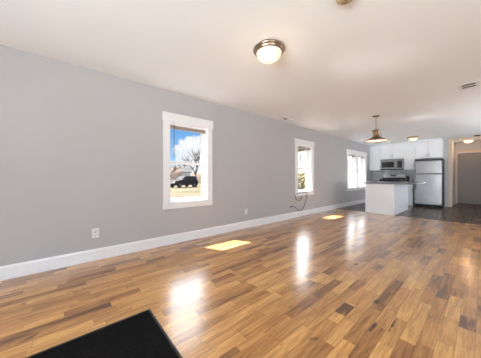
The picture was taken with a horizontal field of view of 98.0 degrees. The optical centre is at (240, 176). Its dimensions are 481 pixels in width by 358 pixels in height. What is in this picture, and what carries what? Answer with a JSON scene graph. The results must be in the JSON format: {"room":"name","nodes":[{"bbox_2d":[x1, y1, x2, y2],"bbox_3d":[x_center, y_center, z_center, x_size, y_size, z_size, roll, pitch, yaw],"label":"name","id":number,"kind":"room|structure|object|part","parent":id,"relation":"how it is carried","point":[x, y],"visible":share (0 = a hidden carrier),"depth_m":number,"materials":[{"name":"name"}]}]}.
{"room":"living room","nodes":[
{"label":"living room","id":0,"kind":"room"},
{"bbox_2d":[0,45,371,265],"bbox_3d":[1.062,-0.050,5.326,15.850,2.840,0.180,0,0,-41],"label":"wall","id":1,"kind":"structure","parent":0,"point":[81,148],"depth_m":2.82,"materials":[{"name":"paint"}]},
{"bbox_2d":[92,228,98,237],"bbox_3d":[-1.865,0.723,2.689,0.074,0.120,0.009,0,0,-41],"label":"wall outlet","id":2,"kind":"object","parent":1,"relation":"attached to","point":[95,232],"visible":1,"depth_m":2.69,"materials":[{"name":"white plastic"}]},
{"bbox_2d":[0,199,364,280],"bbox_3d":[0.549,0.998,4.757,14.030,0.145,0.017,0,0,-41],"label":"baseboard","id":3,"kind":"structure","parent":1,"relation":"attached to","point":[11,271],"depth_m":2.95,"materials":[{"name":"paint"}]},
{"bbox_2d":[162,111,212,209],"bbox_3d":[-0.917,-0.255,3.609,0.924,1.530,0.208,0,0,-41],"label":"window","id":4,"kind":"structure","parent":1,"relation":"in","point":[206,140],"depth_m":3.60,"materials":[{"name":"paint"}]},
{"bbox_3d":[-0.933,0.067,3.628,0.668,0.644,0.032,0,0,-41],"label":"sash","id":5,"kind":"part","parent":4,"relation":"part of","materials":[{"name":"plastic"}]},
{"bbox_2d":[170,123,205,133],"bbox_3d":[-0.887,-0.592,3.575,0.664,0.544,0.048,0,0,-41],"label":"window blind","id":6,"kind":"object","parent":4,"relation":"attached to","point":[172,126],"visible":0.78,"depth_m":3.54,"materials":[{"name":"plastic"}]},
{"bbox_3d":[-0.890,-0.787,3.578,0.656,0.015,0.026,0,0,-41],"label":"rail","id":7,"kind":"part","parent":6,"relation":"part of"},
{"bbox_3d":[-0.959,-0.539,3.659,0.668,0.649,0.032,0,0,-41],"label":"sash","id":8,"kind":"part","parent":4,"relation":"part of","materials":[{"name":"plastic"}]},
{"bbox_2d":[295,138,313,195],"bbox_3d":[1.743,-0.255,5.892,0.934,1.530,0.208,0,0,-41],"label":"window","id":9,"kind":"structure","parent":1,"relation":"in","point":[309,190],"depth_m":6.05,"materials":[{"name":"paint"}]},
{"bbox_2d":[290,192,306,210],"bbox_3d":[1.577,0.674,5.622,0.780,0.506,0.030,0,0,-40],"label":"cord","id":10,"kind":"object","parent":9,"relation":"hanging from","point":[302,192],"visible":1,"depth_m":5.60,"materials":[{"name":"plastic"}]},
{"bbox_3d":[1.726,0.067,5.911,0.678,0.644,0.032,0,0,-41],"label":"sash","id":11,"kind":"part","parent":9,"relation":"part of","materials":[{"name":"plastic"}]},
{"bbox_2d":[298,145,310,149],"bbox_3d":[1.769,-0.822,5.861,0.674,0.085,0.040,0,0,-41],"label":"window blind","id":12,"kind":"object","parent":9,"relation":"attached to","point":[299,146],"visible":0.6,"depth_m":5.85,"materials":[{"name":"plastic"}]},
{"bbox_2d":[346,149,366,190],"bbox_3d":[4.550,-0.255,8.302,1.974,1.530,0.208,0,0,-41],"label":"window","id":13,"kind":"structure","parent":1,"relation":"in","point":[354,171],"depth_m":8.27,"materials":[{"name":"paint"}]},
{"bbox_2d":[0,203,480,357],"bbox_3d":[2.899,1.220,3.187,15.850,0.300,5.460,0,0,-41],"label":"floor","id":14,"kind":"structure","parent":0,"point":[335,283],"depth_m":1.95,"materials":[{"name":"brown wood"}]},
{"bbox_2d":[25,309,182,357],"bbox_3d":[-0.777,1.063,0.322,1.840,0.014,2.000,0,0,-41],"label":"floor mat","id":15,"kind":"object","parent":14,"relation":"on","point":[139,335],"visible":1,"depth_m":1.33,"materials":[{"name":"fabric"}]},
{"bbox_2d":[365,184,407,214],"bbox_3d":[4.666,0.635,6.632,1.680,0.870,0.728,0,0,-41],"label":"kitchen island","id":16,"kind":"object","parent":14,"relation":"on","point":[388,199],"visible":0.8,"depth_m":6.12,"materials":[{"name":"paint"}]},
{"bbox_3d":[4.035,0.635,6.086,0.012,0.870,0.720,0,0,-41],"label":"panel","id":17,"kind":"part","parent":16,"relation":"part of","materials":[{"name":"paint"}]},
{"bbox_3d":[4.665,1.012,6.588,1.619,0.115,0.659,0,0,-41],"label":"trim","id":18,"kind":"part","parent":16,"relation":"part of","materials":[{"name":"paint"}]},
{"bbox_2d":[363,181,425,184],"bbox_3d":[4.791,0.180,6.478,1.790,0.040,1.190,0,0,-41],"label":"island countertop","id":19,"kind":"structure","parent":16,"relation":"on","point":[381,182],"depth_m":6.08,"materials":[{"name":"stone"}]},
{"bbox_3d":[4.903,0.635,6.365,1.668,0.870,0.012,0,0,-41],"label":"panel","id":20,"kind":"part","parent":16,"relation":"part of","materials":[{"name":"paint"}]},
{"bbox_2d":[378,174,404,181],"bbox_3d":[6.122,0.470,8.465,0.719,1.200,0.760,0,0,-41],"label":"range","id":21,"kind":"object","parent":14,"relation":"on","point":[386,177],"visible":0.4,"depth_m":8.52,"materials":[{"name":"silver metal"}]},
{"bbox_2d":[337,208,480,224],"bbox_3d":[5.066,1.067,5.034,0.045,0.006,5.440,0,0,-41],"label":"trim","id":22,"kind":"structure","parent":14,"relation":"on","point":[337,208],"depth_m":5.36,"materials":[{"name":"brown wood"}]},
{"bbox_2d":[408,185,413,205],"bbox_3d":[6.518,0.635,8.078,0.646,0.870,0.319,0,0,-41],"label":"base cabinet","id":23,"kind":"object","parent":14,"relation":"on","point":[410,187],"visible":0.37,"depth_m":7.84,"materials":[{"name":"paint"}]},
{"bbox_3d":[6.308,0.666,7.897,0.020,0.601,0.313,0,0,-41],"label":"door","id":24,"kind":"part","parent":23,"relation":"part of","materials":[{"name":"paint"}]},
{"bbox_2d":[414,159,444,207],"bbox_3d":[6.827,0.210,7.568,0.742,1.680,0.743,0,0,-41],"label":"refrigerator","id":25,"kind":"object","parent":14,"relation":"on","point":[431,193],"visible":0.99,"depth_m":7.35,"materials":[{"name":"silver metal"}]},
{"bbox_3d":[6.615,0.434,7.386,0.060,1.072,0.739,0,0,-41],"label":"fridge door","id":26,"kind":"part","parent":25,"relation":"part of","materials":[{"name":"metal"}]},
{"bbox_3d":[6.615,-0.340,7.386,0.060,0.450,0.739,0,0,-41],"label":"freezer door","id":27,"kind":"part","parent":25,"relation":"part of","materials":[{"name":"metal"}]},
{"bbox_2d":[0,0,480,144],"bbox_3d":[2.899,-1.430,3.187,15.910,0.120,5.820,0,0,-41],"label":"ceiling","id":28,"kind":"structure","parent":0,"point":[403,62],"depth_m":2.30,"materials":[{"name":"paint"}]},
{"bbox_2d":[253,39,284,63],"bbox_3d":[0.305,-1.295,2.239,0.336,0.150,0.336,0,0,-41],"label":"ceiling light","id":29,"kind":"object","parent":28,"relation":"attached to","point":[268,51],"visible":1,"depth_m":2.15,"materials":[{"name":"white glass"}]},
{"bbox_2d":[336,0,351,4],"bbox_3d":[0.792,-1.349,1.565,0.148,0.041,0.148,0,0,-41],"label":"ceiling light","id":30,"kind":"object","parent":28,"relation":"attached to","point":[341,2],"visible":1,"depth_m":1.60,"materials":[{"name":"plastic"}]},
{"bbox_2d":[364,115,388,142],"bbox_3d":[3.046,-1.085,4.696,0.500,0.569,0.500,0,0,-41],"label":"pendant light","id":31,"kind":"object","parent":28,"relation":"hanging from","point":[376,138],"visible":1,"depth_m":4.64,"materials":[{"name":"brown metal"}]},
{"bbox_2d":[365,139,386,141],"bbox_3d":[3.046,-0.808,4.696,0.450,0.015,0.450,0,0,-41],"label":"diffuser","id":32,"kind":"object","parent":31,"relation":"attached to","point":[369,140],"depth_m":4.62,"materials":[{"name":"white glass"}]},
{"bbox_3d":[3.046,-0.851,4.696,0.500,0.098,0.500,0,0,-41],"label":"lamp shade","id":33,"kind":"part","parent":31,"relation":"part of","materials":[{"name":"white glass"}]},
{"bbox_2d":[407,136,418,140],"bbox_3d":[5.876,-1.295,7.126,0.336,0.150,0.336,0,0,-41],"label":"ceiling light","id":34,"kind":"object","parent":28,"relation":"attached to","point":[411,138],"visible":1,"depth_m":7.04,"materials":[{"name":"white glass"}]},
{"bbox_2d":[458,81,478,89],"bbox_3d":[3.416,-1.366,3.129,0.260,0.008,0.210,0,0,-41],"label":"ceiling vent","id":35,"kind":"object","parent":28,"relation":"in","point":[476,83],"visible":1,"depth_m":3.12,"materials":[{"name":"white plastic"}]},
{"bbox_2d":[373,136,476,206],"bbox_3d":[7.691,-0.150,7.300,0.120,2.440,5.460,0,0,-41],"label":"wall","id":36,"kind":"structure","parent":0,"point":[445,141],"depth_m":7.53,"materials":[{"name":"paint"}]},
{"bbox_2d":[369,146,380,170],"bbox_3d":[5.872,-0.800,9.045,0.366,1.030,0.433,0,0,-41],"label":"upper cabinet","id":37,"kind":"object","parent":36,"relation":"attached to","point":[374,152],"visible":0.89,"depth_m":8.97,"materials":[{"name":"paint"}]},
{"bbox_2d":[381,144,403,159],"bbox_3d":[6.265,-1.022,8.588,0.366,0.585,0.768,0,0,-41],"label":"upper cabinet","id":38,"kind":"object","parent":36,"relation":"attached to","point":[396,151],"visible":0.97,"depth_m":8.45,"materials":[{"name":"paint"}]},
{"bbox_3d":[6.036,-1.022,8.644,0.020,0.579,0.378,0,0,-41],"label":"door","id":39,"kind":"part","parent":38,"relation":"part of","materials":[{"name":"paint"}]},
{"bbox_2d":[380,158,403,169],"bbox_3d":[6.223,-0.510,8.552,0.456,0.430,0.764,0,0,-41],"label":"microwave","id":40,"kind":"object","parent":38,"relation":"attached to","point":[385,164],"visible":0.97,"depth_m":8.40,"materials":[{"name":"silver metal"}]},
{"bbox_3d":[6.026,-0.500,8.517,0.020,0.350,0.560,0,0,-41],"label":"door","id":41,"kind":"part","parent":40,"relation":"part of","materials":[{"name":"silver metal"}]},
{"bbox_3d":[6.286,-1.022,8.353,0.020,0.579,0.378,0,0,-41],"label":"door","id":42,"kind":"part","parent":38,"relation":"part of","materials":[{"name":"paint"}]},
{"bbox_2d":[372,170,413,180],"bbox_3d":[6.377,-0.066,8.732,0.009,0.449,1.565,0,0,-41],"label":"backsplash","id":43,"kind":"structure","parent":36,"relation":"attached to","point":[377,175],"depth_m":8.80,"materials":[{"name":"tile"}]},
{"bbox_2d":[369,138,441,146],"bbox_3d":[6.352,-1.343,8.229,0.060,0.055,2.305,0,0,-41],"label":"trim","id":44,"kind":"structure","parent":36,"relation":"attached to","point":[437,138],"depth_m":8.08,"materials":[{"name":"paint"}]},
{"bbox_2d":[404,143,416,169],"bbox_3d":[6.630,-0.800,8.163,0.366,1.030,0.348,0,0,-41],"label":"upper cabinet","id":45,"kind":"object","parent":36,"relation":"attached to","point":[409,148],"visible":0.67,"depth_m":8.07,"materials":[{"name":"paint"}]},
{"bbox_2d":[415,140,442,158],"bbox_3d":[6.978,-1.002,7.742,0.386,0.625,0.740,0,0,-41],"label":"upper cabinet","id":46,"kind":"object","parent":36,"relation":"attached to","point":[426,149],"visible":1,"depth_m":7.62,"materials":[{"name":"paint"}]},
{"bbox_3d":[6.746,-1.002,7.786,0.020,0.619,0.364,0,0,-41],"label":"door","id":47,"kind":"part","parent":46,"relation":"part of","materials":[{"name":"paint"}]},
{"bbox_3d":[6.987,-1.002,7.506,0.020,0.619,0.364,0,0,-41],"label":"door","id":48,"kind":"part","parent":46,"relation":"part of","materials":[{"name":"paint"}]},
{"bbox_2d":[448,136,480,206],"bbox_3d":[7.932,-0.140,7.003,0.140,2.420,1.375,0,0,-41],"label":"trim","id":49,"kind":"structure","parent":36,"relation":"attached to","point":[450,141],"depth_m":7.43,"materials":[{"name":"paint"}]},
{"bbox_2d":[453,141,454,204],"bbox_3d":[8.085,-0.150,8.007,1.400,2.440,0.120,0,0,-41],"label":"wall","id":50,"kind":"structure","parent":0,"point":[453,141],"depth_m":7.89,"materials":[{"name":"paint"}]},
{"bbox_2d":[455,141,480,152],"bbox_3d":[9.092,-0.150,8.001,0.120,2.440,1.440,0,0,-41],"label":"wall","id":51,"kind":"structure","parent":0,"point":[475,144],"depth_m":8.16,"materials":[{"name":"paint"}]},
{"bbox_2d":[455,149,480,204],"bbox_3d":[8.952,0.005,8.118,0.140,2.130,0.880,0,0,-41],"label":"door","id":52,"kind":"structure","parent":51,"relation":"in","point":[467,165],"depth_m":8.18,"materials":[{"name":"paint"}]},
{"label":"outside","id":53,"kind":"structure","parent":0,"visible":0},
{"bbox_2d":[170,182,305,197],"bbox_3d":[-7.699,1.570,101.092,240.000,0.200,156.550,0,0,-41],"label":"lawn","id":54,"kind":"structure","parent":53,"point":[175,192],"depth_m":21.47,"materials":[{"name":"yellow plant"}]},
{"bbox_2d":[170,164,179,176],"bbox_3d":[-17.491,-1.146,56.227,3.092,5.450,5.267,0,0,17],"label":"bare tree","id":55,"kind":"object","parent":54,"relation":"on","point":[175,168],"visible":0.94,"depth_m":55.63,"materials":[{"name":"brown plant"}]},
{"bbox_2d":[170,176,197,187],"bbox_3d":[-8.597,0.714,31.491,2.080,1.700,4.458,0,0,34],"label":"car","id":56,"kind":"object","parent":54,"relation":"on","point":[181,180],"visible":0.9,"depth_m":30.89,"materials":[{"name":"paint"}]},
{"bbox_2d":[181,167,191,175],"bbox_3d":[-14.986,-0.455,58.000,2.900,4.450,2.900,0,0,-12],"label":"garden shed","id":57,"kind":"object","parent":54,"relation":"on","point":[186,171],"visible":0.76,"depth_m":57.04,"materials":[{"name":"white"}]},
{"bbox_2d":[182,150,199,186],"bbox_3d":[-7.775,-1.637,35.023,4.358,6.446,4.063,0,0,-17],"label":"bare tree","id":58,"kind":"object","parent":54,"relation":"on","point":[197,158],"visible":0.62,"depth_m":34.32,"materials":[{"name":"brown plant"}]},
{"bbox_2d":[298,149,305,184],"bbox_3d":[16.350,-3.355,44.077,7.700,10.250,10.700,0,0,-16],"label":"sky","id":59,"kind":"structure","parent":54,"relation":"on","point":[301,160],"depth_m":43.73,"materials":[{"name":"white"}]},
{"bbox_2d":[298,173,305,189],"bbox_3d":[4.898,0.591,16.985,1.900,1.979,1.912,0,0,-41],"label":"shrub","id":60,"kind":"object","parent":54,"relation":"on","point":[301,175],"visible":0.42,"depth_m":16.70,"materials":[{"name":"green plant"}]},
{"bbox_2d":[303,155,360,185],"bbox_3d":[13.412,-1.105,24.903,6.700,5.750,12.200,0,0,-11],"label":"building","id":61,"kind":"structure","parent":54,"relation":"on","point":[349,157],"depth_m":21.05,"materials":[{"name":"white"}]},
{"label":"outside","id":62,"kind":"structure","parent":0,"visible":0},
{"bbox_2d":[170,166,200,181],"bbox_3d":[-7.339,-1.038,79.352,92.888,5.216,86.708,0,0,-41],"label":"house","id":63,"kind":"structure","parent":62,"point":[177,173],"depth_m":63.90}
]}

